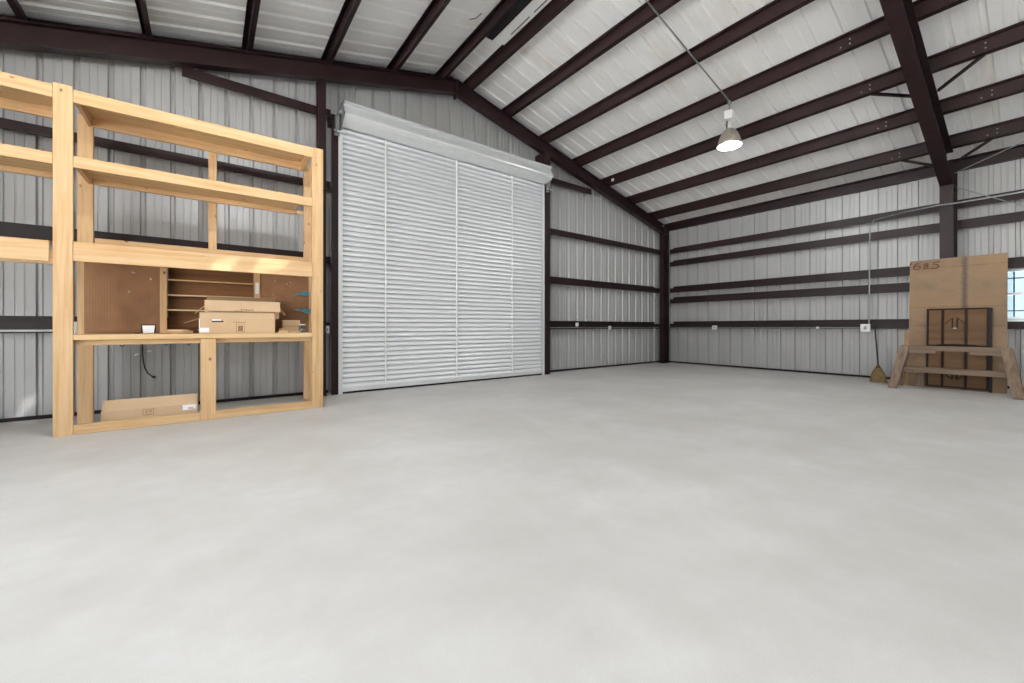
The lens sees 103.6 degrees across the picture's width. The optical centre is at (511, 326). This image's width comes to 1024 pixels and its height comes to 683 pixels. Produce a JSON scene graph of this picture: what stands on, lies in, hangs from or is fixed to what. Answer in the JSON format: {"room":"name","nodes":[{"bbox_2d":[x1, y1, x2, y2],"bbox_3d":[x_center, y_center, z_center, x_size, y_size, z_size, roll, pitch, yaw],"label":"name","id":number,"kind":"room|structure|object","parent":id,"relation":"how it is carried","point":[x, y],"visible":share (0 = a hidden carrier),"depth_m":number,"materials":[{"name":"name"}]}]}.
{"room":"warehouse interior","nodes":[
{"label":"warehouse interior","id":0,"kind":"room"},
{"bbox_2d":[0,48,659,418],"bbox_3d":[-1.307,-2.050,8.492,15.670,6.400,0.038,0,0,-37],"label":"wall","id":1,"kind":"structure","parent":0,"point":[243,369],"depth_m":6.19,"materials":[{"name":"grey metal"}]},
{"bbox_2d":[0,316,167,332],"bbox_3d":[-5.331,-0.025,5.307,5.010,0.210,0.203,0,0,-37],"label":"girt","id":2,"kind":"object","parent":1,"relation":"attached to","point":[6,322],"depth_m":4.87,"materials":[{"name":"metal"}]},
{"bbox_2d":[74,322,76,333],"bbox_3d":[-5.489,0.015,5.026,0.100,0.150,0.056,0,0,-37],"label":"outlet box","id":3,"kind":"object","parent":2,"relation":"attached to","point":[75,323],"visible":0.12,"depth_m":5.03,"materials":[{"name":"white plastic"}]},
{"bbox_2d":[0,329,167,331],"bbox_3d":[-5.246,0.050,5.219,4.900,0.028,0.028,0,0,-37],"label":"conduit","id":4,"kind":"object","parent":2,"relation":"attached to","point":[33,330],"visible":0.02,"depth_m":4.82,"materials":[{"name":"metal"}]},
{"bbox_2d":[134,344,155,377],"bbox_3d":[-5.044,0.462,5.544,0.229,0.525,0.035,0,0,-37],"label":"cable","id":5,"kind":"object","parent":1,"relation":"hanging from","point":[142,355],"visible":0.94,"depth_m":5.54,"materials":[{"name":"black plastic"}]},
{"bbox_2d":[0,117,302,184],"bbox_3d":[-5.331,-2.413,5.307,5.010,0.185,0.203,0,0,-37],"label":"girt","id":6,"kind":"object","parent":1,"relation":"attached to","point":[8,124],"depth_m":5.52,"materials":[{"name":"metal"}]},
{"bbox_2d":[0,221,302,256],"bbox_3d":[-5.331,-1.155,5.307,5.010,0.210,0.203,0,0,-37],"label":"girt","id":7,"kind":"object","parent":1,"relation":"attached to","point":[7,229],"depth_m":5.41,"materials":[{"name":"metal"}]},
{"bbox_2d":[0,14,450,77],"bbox_3d":[-4.372,-4.180,6.120,7.720,2.090,0.049,0,0,-37],"label":"channel","id":8,"kind":"object","parent":1,"relation":"attached to","point":[1,15],"visible":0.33,"depth_m":5.86,"materials":[{"name":"metal"}]},
{"bbox_2d":[182,67,315,114],"bbox_3d":[-4.025,-3.650,6.291,1.740,0.210,0.203,0,0,-37],"label":"brace","id":9,"kind":"object","parent":1,"relation":"attached to","point":[190,73],"depth_m":6.15,"materials":[{"name":"metal"}]},
{"bbox_2d":[326,256,330,263],"bbox_3d":[-3.192,-1.130,6.922,0.106,0.120,0.180,0,0,-37],"label":"bracket","id":10,"kind":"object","parent":1,"relation":"attached to","point":[328,259],"depth_m":6.86,"materials":[{"name":"metal"}]},
{"bbox_2d":[326,181,330,188],"bbox_3d":[-3.192,-2.410,6.922,0.106,0.120,0.180,0,0,-37],"label":"bracket","id":11,"kind":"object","parent":1,"relation":"attached to","point":[328,184],"depth_m":6.86,"materials":[{"name":"metal"}]},
{"bbox_2d":[326,109,330,116],"bbox_3d":[-3.192,-3.640,6.922,0.106,0.120,0.180,0,0,-37],"label":"bracket","id":12,"kind":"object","parent":1,"relation":"attached to","point":[328,111],"depth_m":6.86,"materials":[{"name":"metal"}]},
{"bbox_2d":[0,361,659,422],"bbox_3d":[-1.310,1.127,8.446,15.610,0.045,0.029,0,0,-37],"label":"baseboard","id":13,"kind":"structure","parent":1,"relation":"attached to","point":[14,419],"depth_m":6.30,"materials":[{"name":"metal"}]},
{"bbox_2d":[327,100,552,394],"bbox_3d":[-1.082,-1.509,8.271,4.915,5.318,0.645,0,0,-37],"label":"door","id":14,"kind":"structure","parent":1,"relation":"in","point":[440,240],"depth_m":7.86,"materials":[{"name":"metal"}]},
{"bbox_2d":[342,100,552,183],"bbox_3d":[-1.019,-3.572,8.184,4.630,0.365,0.431,0,0,-37],"label":"hood","id":15,"kind":"object","parent":14,"relation":"attached to","point":[357,119],"depth_m":7.75,"materials":[{"name":"metal"}]},
{"bbox_2d":[551,178,590,194],"bbox_3d":[1.418,-3.640,10.391,1.630,0.210,0.203,0,0,-37],"label":"girt","id":16,"kind":"object","parent":1,"relation":"attached to","point":[558,182],"depth_m":10.32,"materials":[{"name":"metal"}]},
{"bbox_2d":[550,276,659,292],"bbox_3d":[2.684,-1.165,11.345,4.800,0.210,0.203,0,0,-37],"label":"girt","id":17,"kind":"object","parent":1,"relation":"attached to","point":[553,280],"depth_m":11.09,"materials":[{"name":"metal"}]},
{"bbox_2d":[550,321,659,328],"bbox_3d":[2.684,-0.040,11.345,4.800,0.210,0.203,0,0,-37],"label":"girt","id":18,"kind":"object","parent":1,"relation":"attached to","point":[552,323],"depth_m":11.17,"materials":[{"name":"metal"}]},
{"bbox_2d":[550,327,658,327],"bbox_3d":[2.748,0.028,11.244,4.680,0.024,0.029,0,0,-37],"label":"conduit","id":19,"kind":"object","parent":18,"relation":"attached to","point":[550,327],"visible":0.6,"depth_m":11.05,"materials":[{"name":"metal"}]},
{"bbox_2d":[550,228,659,253],"bbox_3d":[2.684,-2.380,11.345,4.800,0.210,0.203,0,0,-37],"label":"girt","id":20,"kind":"object","parent":1,"relation":"attached to","point":[557,232],"depth_m":11.04,"materials":[{"name":"metal"}]},
{"bbox_2d":[0,362,1023,682],"bbox_3d":[4.399,1.225,0.891,15.840,0.150,19.130,0,0,-37],"label":"floor","id":21,"kind":"structure","parent":0,"point":[657,522],"depth_m":2.24,"materials":[{"name":"concrete"}]},
{"bbox_2d":[101,393,197,421],"bbox_3d":[-4.351,0.999,4.883,0.865,0.298,0.204,0,0,-37],"label":"cardboard box","id":22,"kind":"object","parent":21,"relation":"on","point":[112,410],"visible":0.88,"depth_m":4.80,"materials":[{"name":"brown cardboard"}]},
{"bbox_2d":[0,71,322,436],"bbox_3d":[-4.917,-0.695,4.578,4.955,3.690,0.854,0,0,-37],"label":"shelving unit","id":23,"kind":"object","parent":21,"relation":"on","point":[107,313],"visible":0.91,"depth_m":4.92,"materials":[{"name":"brown wood"}]},
{"bbox_2d":[135,324,155,333],"bbox_3d":[-4.402,0.030,4.839,0.192,0.112,0.058,0,0,-41],"label":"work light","id":24,"kind":"object","parent":23,"relation":"on","point":[145,328],"visible":1,"depth_m":4.84,"materials":[{"name":"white plastic"}]},
{"bbox_2d":[166,330,192,332],"bbox_3d":[-4.230,0.070,5.133,0.260,0.035,0.090,0,0,-40],"label":"wood offcut","id":25,"kind":"object","parent":23,"relation":"on","point":[191,331],"visible":0.82,"depth_m":5.10,"materials":[{"name":"brown wood"}]},
{"bbox_2d":[73,332,311,339],"bbox_3d":[-3.949,0.117,5.259,2.306,0.057,0.777,0,0,-37],"label":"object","id":26,"kind":"structure","parent":23,"relation":"on","point":[303,334],"depth_m":4.84,"materials":[{"name":"brown wood"}]},
{"bbox_2d":[185,312,274,332],"bbox_3d":[-3.767,-0.046,5.404,0.975,0.268,0.434,0,0,-37],"label":"cardboard box","id":27,"kind":"object","parent":23,"relation":"on","point":[209,322],"visible":0.97,"depth_m":5.27,"materials":[{"name":"brown cardboard"}]},
{"bbox_2d":[195,296,284,318],"bbox_3d":[-3.693,-0.259,5.512,1.013,0.302,0.419,0,0,-37],"label":"cardboard box","id":28,"kind":"object","parent":27,"relation":"on","point":[213,303],"visible":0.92,"depth_m":5.44,"materials":[{"name":"brown cardboard"}]},
{"bbox_2d":[281,320,299,331],"bbox_3d":[-3.291,-0.004,5.989,0.230,0.182,0.153,0,0,-37],"label":"cardboard box","id":29,"kind":"object","parent":23,"relation":"on","point":[288,325],"visible":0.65,"depth_m":5.93,"materials":[{"name":"brown cardboard"}]},
{"bbox_2d":[292,292,308,295],"bbox_3d":[-3.212,-0.498,6.123,0.233,0.069,0.080,0,0,-31],"label":"tool","id":30,"kind":"object","parent":23,"relation":"attached to","point":[301,293],"visible":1,"depth_m":6.11,"materials":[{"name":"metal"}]},
{"bbox_2d":[294,309,310,312],"bbox_3d":[-3.195,-0.238,6.136,0.232,0.072,0.080,0,0,-31],"label":"tool","id":31,"kind":"object","parent":23,"relation":"attached to","point":[302,310],"visible":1,"depth_m":6.12,"materials":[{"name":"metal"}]},
{"bbox_2d":[316,77,326,395],"bbox_3d":[-3.175,-1.471,6.707,0.140,5.242,0.155,0,0,-37],"label":"steel column","id":32,"kind":"structure","parent":21,"relation":"on","point":[321,84],"depth_m":6.67,"materials":[{"name":"brown metal"}]},
{"bbox_2d":[659,227,669,362],"bbox_3d":[4.807,-0.986,12.736,0.325,4.272,0.190,0,0,-37],"label":"steel column","id":33,"kind":"structure","parent":21,"relation":"on","point":[664,237],"depth_m":12.74,"materials":[{"name":"brown metal"}]},
{"bbox_2d":[454,80,663,233],"bbox_3d":[1.778,-3.973,10.454,7.320,2.105,0.160,0,0,-37],"label":"rafter","id":34,"kind":"object","parent":33,"relation":"on","point":[466,94],"visible":0.91,"depth_m":9.80,"materials":[{"name":"brown metal"}]},
{"bbox_2d":[539,0,814,142],"bbox_3d":[6.337,-4.519,2.357,0.124,0.231,18.840,0,0,-37],"label":"purlin","id":35,"kind":"structure","parent":34,"relation":"on","point":[775,10],"depth_m":6.85,"materials":[{"name":"metal"}]},
{"bbox_2d":[870,323,887,382],"bbox_3d":[7.660,0.535,8.538,0.256,1.224,0.765,0,0,27],"label":"broom","id":36,"kind":"object","parent":21,"relation":"on","point":[877,375],"visible":1,"depth_m":8.31,"materials":[{"name":"wicker"}]},
{"bbox_2d":[903,331,908,384],"bbox_3d":[8.078,0.624,7.600,0.129,1.055,1.000,0,0,-37],"label":"plywood offcut","id":37,"kind":"object","parent":21,"relation":"on","point":[906,333],"visible":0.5,"depth_m":7.97,"materials":[{"name":"brown wood"}]},
{"bbox_2d":[915,373,924,386],"bbox_3d":[7.791,1.019,7.697,0.068,0.267,0.120,0,0,-37],"label":"board offcut","id":38,"kind":"object","parent":21,"relation":"on","point":[919,381],"visible":1,"depth_m":7.69,"materials":[{"name":"brown wood"}]},
{"bbox_2d":[939,159,957,258],"bbox_3d":[8.394,-0.986,7.750,0.595,4.272,0.220,0,0,-37],"label":"steel column","id":39,"kind":"structure","parent":21,"relation":"on","point":[947,193],"depth_m":7.60,"materials":[{"name":"brown metal"}]},
{"bbox_2d":[898,160,932,166],"bbox_3d":[7.902,-3.183,7.843,0.578,0.314,0.045,0,0,38],"label":"brace","id":40,"kind":"object","parent":39,"relation":"attached to","point":[906,161],"visible":0.64,"depth_m":7.85,"materials":[{"name":"metal"}]},
{"bbox_2d":[879,0,952,185],"bbox_3d":[5.365,-3.844,5.468,7.050,2.362,0.190,0,0,-37],"label":"rafter","id":41,"kind":"object","parent":39,"relation":"on","point":[900,16],"visible":1,"depth_m":5.91,"materials":[{"name":"brown metal"}]},
{"bbox_2d":[463,0,573,89],"bbox_3d":[4.644,-5.050,1.082,0.124,0.231,18.840,0,0,-37],"label":"purlin","id":42,"kind":"structure","parent":41,"relation":"on","point":[553,8],"depth_m":7.14,"materials":[{"name":"metal"}]},
{"bbox_2d":[645,0,728,100],"bbox_3d":[2.642,-4.535,6.385,3.310,0.866,0.026,0,0,-37],"label":"conduit","id":43,"kind":"object","parent":42,"relation":"attached to","point":[647,1],"visible":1,"depth_m":6.48,"materials":[{"name":"metal"}]},
{"bbox_2d":[716,100,742,150],"bbox_3d":[3.971,-3.703,7.360,0.424,0.820,0.424,0,0,-37],"label":"pendant lamp","id":44,"kind":"object","parent":43,"relation":"hanging from","point":[730,139],"visible":1,"depth_m":7.29,"materials":[{"name":"metal"}]},
{"bbox_2d":[501,0,680,116],"bbox_3d":[5.442,-4.800,1.683,0.124,0.231,18.840,0,0,-37],"label":"purlin","id":45,"kind":"structure","parent":41,"relation":"on","point":[644,14],"depth_m":7.03,"materials":[{"name":"metal"}]},
{"bbox_2d":[572,0,967,165],"bbox_3d":[7.240,-4.237,3.037,0.124,0.231,18.840,0,0,-37],"label":"purlin","id":46,"kind":"structure","parent":41,"relation":"on","point":[876,29],"depth_m":6.78,"materials":[{"name":"metal"}]},
{"bbox_2d":[600,21,1023,185],"bbox_3d":[8.134,-3.957,3.711,0.124,0.231,18.840,0,0,-37],"label":"purlin","id":47,"kind":"structure","parent":41,"relation":"on","point":[1009,36],"depth_m":6.95,"materials":[{"name":"metal"}]},
{"bbox_2d":[626,74,1023,203],"bbox_3d":[9.021,-3.679,4.379,0.124,0.231,18.840,0,0,-37],"label":"purlin","id":48,"kind":"structure","parent":41,"relation":"on","point":[1014,85],"depth_m":7.83,"materials":[{"name":"metal"}]},
{"bbox_2d":[955,141,1023,172],"bbox_3d":[9.431,-3.280,4.860,0.138,0.755,5.933,0,0,-19],"label":"rod","id":49,"kind":"object","parent":48,"relation":"attached to","point":[1023,141],"visible":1,"depth_m":7.22,"materials":[{"name":"metal"}]},
{"bbox_2d":[649,116,1023,218],"bbox_3d":[9.908,-3.402,5.047,0.124,0.231,18.840,0,0,-37],"label":"purlin","id":50,"kind":"structure","parent":41,"relation":"on","point":[1016,125],"depth_m":8.59,"materials":[{"name":"metal"}]},
{"bbox_2d":[869,92,910,97],"bbox_3d":[6.262,-3.792,6.595,0.702,0.171,0.045,0,0,12],"label":"brace","id":51,"kind":"object","parent":41,"relation":"attached to","point":[879,93],"visible":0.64,"depth_m":6.60,"materials":[{"name":"metal"}]},
{"bbox_2d":[936,53,986,91],"bbox_3d":[6.695,-3.792,6.020,0.045,0.171,0.702,0,0,5],"label":"brace","id":52,"kind":"object","parent":41,"relation":"attached to","point":[976,60],"visible":1,"depth_m":6.01,"materials":[{"name":"metal"}]},
{"bbox_2d":[954,137,995,163],"bbox_3d":[8.335,-3.183,7.267,0.045,0.314,0.540,0,0,-21],"label":"brace","id":53,"kind":"object","parent":39,"relation":"attached to","point":[989,140],"visible":1,"depth_m":7.27,"materials":[{"name":"metal"}]},
{"bbox_2d":[957,187,1023,205],"bbox_3d":[10.425,-0.825,5.506,0.018,3.763,5.859,0,0,-37],"label":"rod","id":54,"kind":"object","parent":39,"relation":"attached to","point":[957,187],"visible":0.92,"depth_m":7.51,"materials":[{"name":"metal"}]},
{"bbox_2d":[888,345,1023,399],"bbox_3d":[7.758,0.754,7.102,0.575,0.819,1.594,0,0,-37],"label":"horse","id":55,"kind":"object","parent":21,"relation":"on","point":[1012,373],"visible":1,"depth_m":6.92},
{"bbox_2d":[908,253,1007,393],"bbox_3d":[8.167,-0.066,7.434,0.192,2.435,1.227,0,0,-37],"label":"plywood sheet","id":56,"kind":"object","parent":21,"relation":"on","point":[977,281],"visible":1,"depth_m":7.40,"materials":[{"name":"brown wood"}]},
{"bbox_2d":[926,307,992,392],"bbox_3d":[8.128,0.409,7.349,0.156,1.489,0.810,0,0,-38],"label":"folding table","id":57,"kind":"object","parent":21,"relation":"on","point":[956,327],"visible":0.81,"depth_m":7.33,"materials":[{"name":"brown wood"}]},
{"bbox_3d":[-7.118,-0.986,3.753,0.325,4.272,0.190,0,0,-37],"label":"steel column","id":58,"kind":"structure","parent":21,"relation":"on","visible":0},
{"bbox_2d":[0,17,457,98],"bbox_3d":[-4.069,-3.973,6.050,7.320,2.105,0.160,0,0,-37],"label":"rafter","id":59,"kind":"object","parent":58,"relation":"on","point":[15,34],"visible":1,"depth_m":5.73,"materials":[{"name":"brown metal"}]},
{"bbox_3d":[-3.316,-0.986,-1.070,0.595,4.272,0.220,0,0,-37],"label":"steel column","id":60,"kind":"structure","parent":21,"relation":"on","visible":0},
{"bbox_3d":[-0.267,-3.844,1.226,7.050,2.362,0.190,0,0,-37],"label":"rafter","id":61,"kind":"object","parent":60,"relation":"attached to","visible":0},
{"bbox_2d":[6,0,27,20],"bbox_3d":[-0.253,-3.673,-2.607,0.124,0.202,18.840,0,0,-37],"label":"purlin","id":62,"kind":"structure","parent":61,"relation":"on","point":[15,6],"depth_m":4.60,"materials":[{"name":"metal"}]},
{"bbox_2d":[135,0,152,37],"bbox_3d":[0.634,-3.950,-1.939,0.124,0.202,18.840,0,0,-37],"label":"purlin","id":63,"kind":"structure","parent":61,"relation":"on","point":[141,5],"depth_m":5.11,"materials":[{"name":"metal"}]},
{"bbox_2d":[241,0,260,50],"bbox_3d":[1.537,-4.233,-1.259,0.124,0.202,18.840,0,0,-37],"label":"purlin","id":64,"kind":"structure","parent":61,"relation":"on","point":[252,7],"depth_m":5.64,"materials":[{"name":"metal"}]},
{"bbox_2d":[321,0,361,61],"bbox_3d":[2.439,-4.515,-0.579,0.124,0.202,18.840,0,0,-37],"label":"purlin","id":65,"kind":"structure","parent":61,"relation":"on","point":[349,8],"depth_m":6.11,"materials":[{"name":"metal"}]},
{"bbox_2d":[386,0,450,70],"bbox_3d":[3.350,-4.800,0.107,0.124,0.202,18.840,0,0,-37],"label":"purlin","id":66,"kind":"structure","parent":61,"relation":"on","point":[435,8],"depth_m":6.58,"materials":[{"name":"metal"}]},
{"bbox_2d":[435,0,520,77],"bbox_3d":[4.149,-5.050,0.709,0.124,0.202,18.840,0,0,-37],"label":"purlin","id":67,"kind":"structure","parent":61,"relation":"on","point":[502,9],"depth_m":6.99,"materials":[{"name":"metal"}]},
{"bbox_2d":[0,0,1023,223],"bbox_3d":[4.381,-4.255,0.915,15.880,2.021,18.990,0,0,-37],"label":"ceiling","id":68,"kind":"structure","parent":0,"point":[377,30],"depth_m":6.87,"materials":[{"name":"white metal"}]},
{"bbox_2d":[486,0,550,44],"bbox_3d":[2.092,-5.136,4.061,0.370,0.043,7.970,0,0,-37],"label":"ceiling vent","id":69,"kind":"object","parent":68,"relation":"in","point":[524,11],"visible":0.97,"depth_m":6.74,"materials":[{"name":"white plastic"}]},
{"bbox_2d":[663,158,1023,385],"bbox_3d":[10.646,-1.075,5.628,0.038,4.450,18.980,0,0,-37],"label":"wall","id":70,"kind":"structure","parent":0,"point":[842,351],"depth_m":9.71,"materials":[{"name":"grey metal"}]},
{"bbox_2d":[670,319,908,328],"bbox_3d":[6.893,-0.055,10.406,0.203,0.210,6.030,0,0,-37],"label":"girt","id":71,"kind":"object","parent":70,"relation":"attached to","point":[880,323],"depth_m":9.92,"materials":[{"name":"metal"}]},
{"bbox_2d":[670,327,859,327],"bbox_3d":[6.421,0.028,10.846,0.026,0.026,4.700,0,0,-37],"label":"conduit","id":72,"kind":"object","parent":71,"relation":"attached to","point":[670,327],"visible":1,"depth_m":10.54,"materials":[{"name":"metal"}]},
{"bbox_2d":[860,324,870,331],"bbox_3d":[7.833,0.030,8.930,0.061,0.170,0.170,0,0,-37],"label":"outlet box","id":73,"kind":"object","parent":71,"relation":"attached to","point":[863,327],"visible":1,"depth_m":8.91,"materials":[{"name":"white plastic"}]},
{"bbox_2d":[868,191,1023,323],"bbox_3d":[8.579,-1.172,7.228,0.462,2.324,3.602,0,0,-30],"label":"conduit","id":74,"kind":"object","parent":73,"relation":"attached to","point":[1019,191],"visible":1,"depth_m":8.38,"materials":[{"name":"metal"}]},
{"bbox_2d":[670,282,909,303],"bbox_3d":[6.893,-0.830,10.406,0.203,0.210,6.030,0,0,-37],"label":"girt","id":75,"kind":"object","parent":70,"relation":"attached to","point":[893,287],"depth_m":9.96,"materials":[{"name":"metal"}]},
{"bbox_2d":[670,266,909,292],"bbox_3d":[6.893,-1.170,10.406,0.203,0.210,6.030,0,0,-37],"label":"girt","id":76,"kind":"object","parent":70,"relation":"attached to","point":[898,271],"depth_m":9.96,"materials":[{"name":"metal"}]},
{"bbox_2d":[670,223,938,266],"bbox_3d":[6.893,-2.000,10.406,0.203,0.210,6.030,0,0,-37],"label":"girt","id":77,"kind":"object","parent":70,"relation":"attached to","point":[930,228],"depth_m":9.68,"materials":[{"name":"metal"}]},
{"bbox_2d":[670,203,938,253],"bbox_3d":[6.893,-2.400,10.406,0.203,0.210,6.030,0,0,-37],"label":"girt","id":78,"kind":"object","parent":70,"relation":"attached to","point":[868,218],"depth_m":9.76,"materials":[{"name":"metal"}]},
{"bbox_2d":[669,361,1009,388],"bbox_3d":[10.636,1.127,5.583,0.029,0.045,18.920,0,0,-37],"label":"baseboard","id":79,"kind":"structure","parent":70,"relation":"attached to","point":[853,375],"depth_m":10.41,"materials":[{"name":"metal"}]},
{"bbox_2d":[664,144,1023,230],"bbox_3d":[10.582,-3.180,5.555,0.090,0.242,18.840,0,0,-37],"label":"strut","id":80,"kind":"object","parent":70,"relation":"attached to","point":[1016,152],"visible":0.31,"depth_m":9.24,"materials":[{"name":"metal"}]},
{"bbox_2d":[957,211,1023,229],"bbox_3d":[10.533,-2.000,5.574,0.203,0.210,6.030,0,0,-37],"label":"girt","id":81,"kind":"object","parent":70,"relation":"attached to","point":[1015,216],"depth_m":7.55,"materials":[{"name":"metal"}]},
{"bbox_2d":[957,189,1023,208],"bbox_3d":[10.533,-2.400,5.574,0.203,0.210,6.030,0,0,-37],"label":"girt","id":82,"kind":"object","parent":70,"relation":"attached to","point":[1017,196],"depth_m":7.55,"materials":[{"name":"metal"}]},
{"bbox_2d":[1007,269,1023,321],"bbox_3d":[9.362,-0.565,7.159,0.230,0.970,1.130,0,0,-37],"label":"window","id":83,"kind":"structure","parent":70,"relation":"in","point":[1015,276],"depth_m":7.41,"materials":[{"name":"glass"}]},
{"bbox_2d":[1007,319,1023,328],"bbox_3d":[10.533,-0.055,5.574,0.203,0.210,6.030,0,0,-37],"label":"girt","id":84,"kind":"object","parent":70,"relation":"attached to","point":[1010,325],"depth_m":7.30,"materials":[{"name":"metal"}]},
{"bbox_2d":[1008,257,1023,267],"bbox_3d":[10.533,-1.170,5.574,0.203,0.210,6.030,0,0,-37],"label":"girt","id":85,"kind":"object","parent":70,"relation":"attached to","point":[1014,262],"depth_m":7.31,"materials":[{"name":"metal"}]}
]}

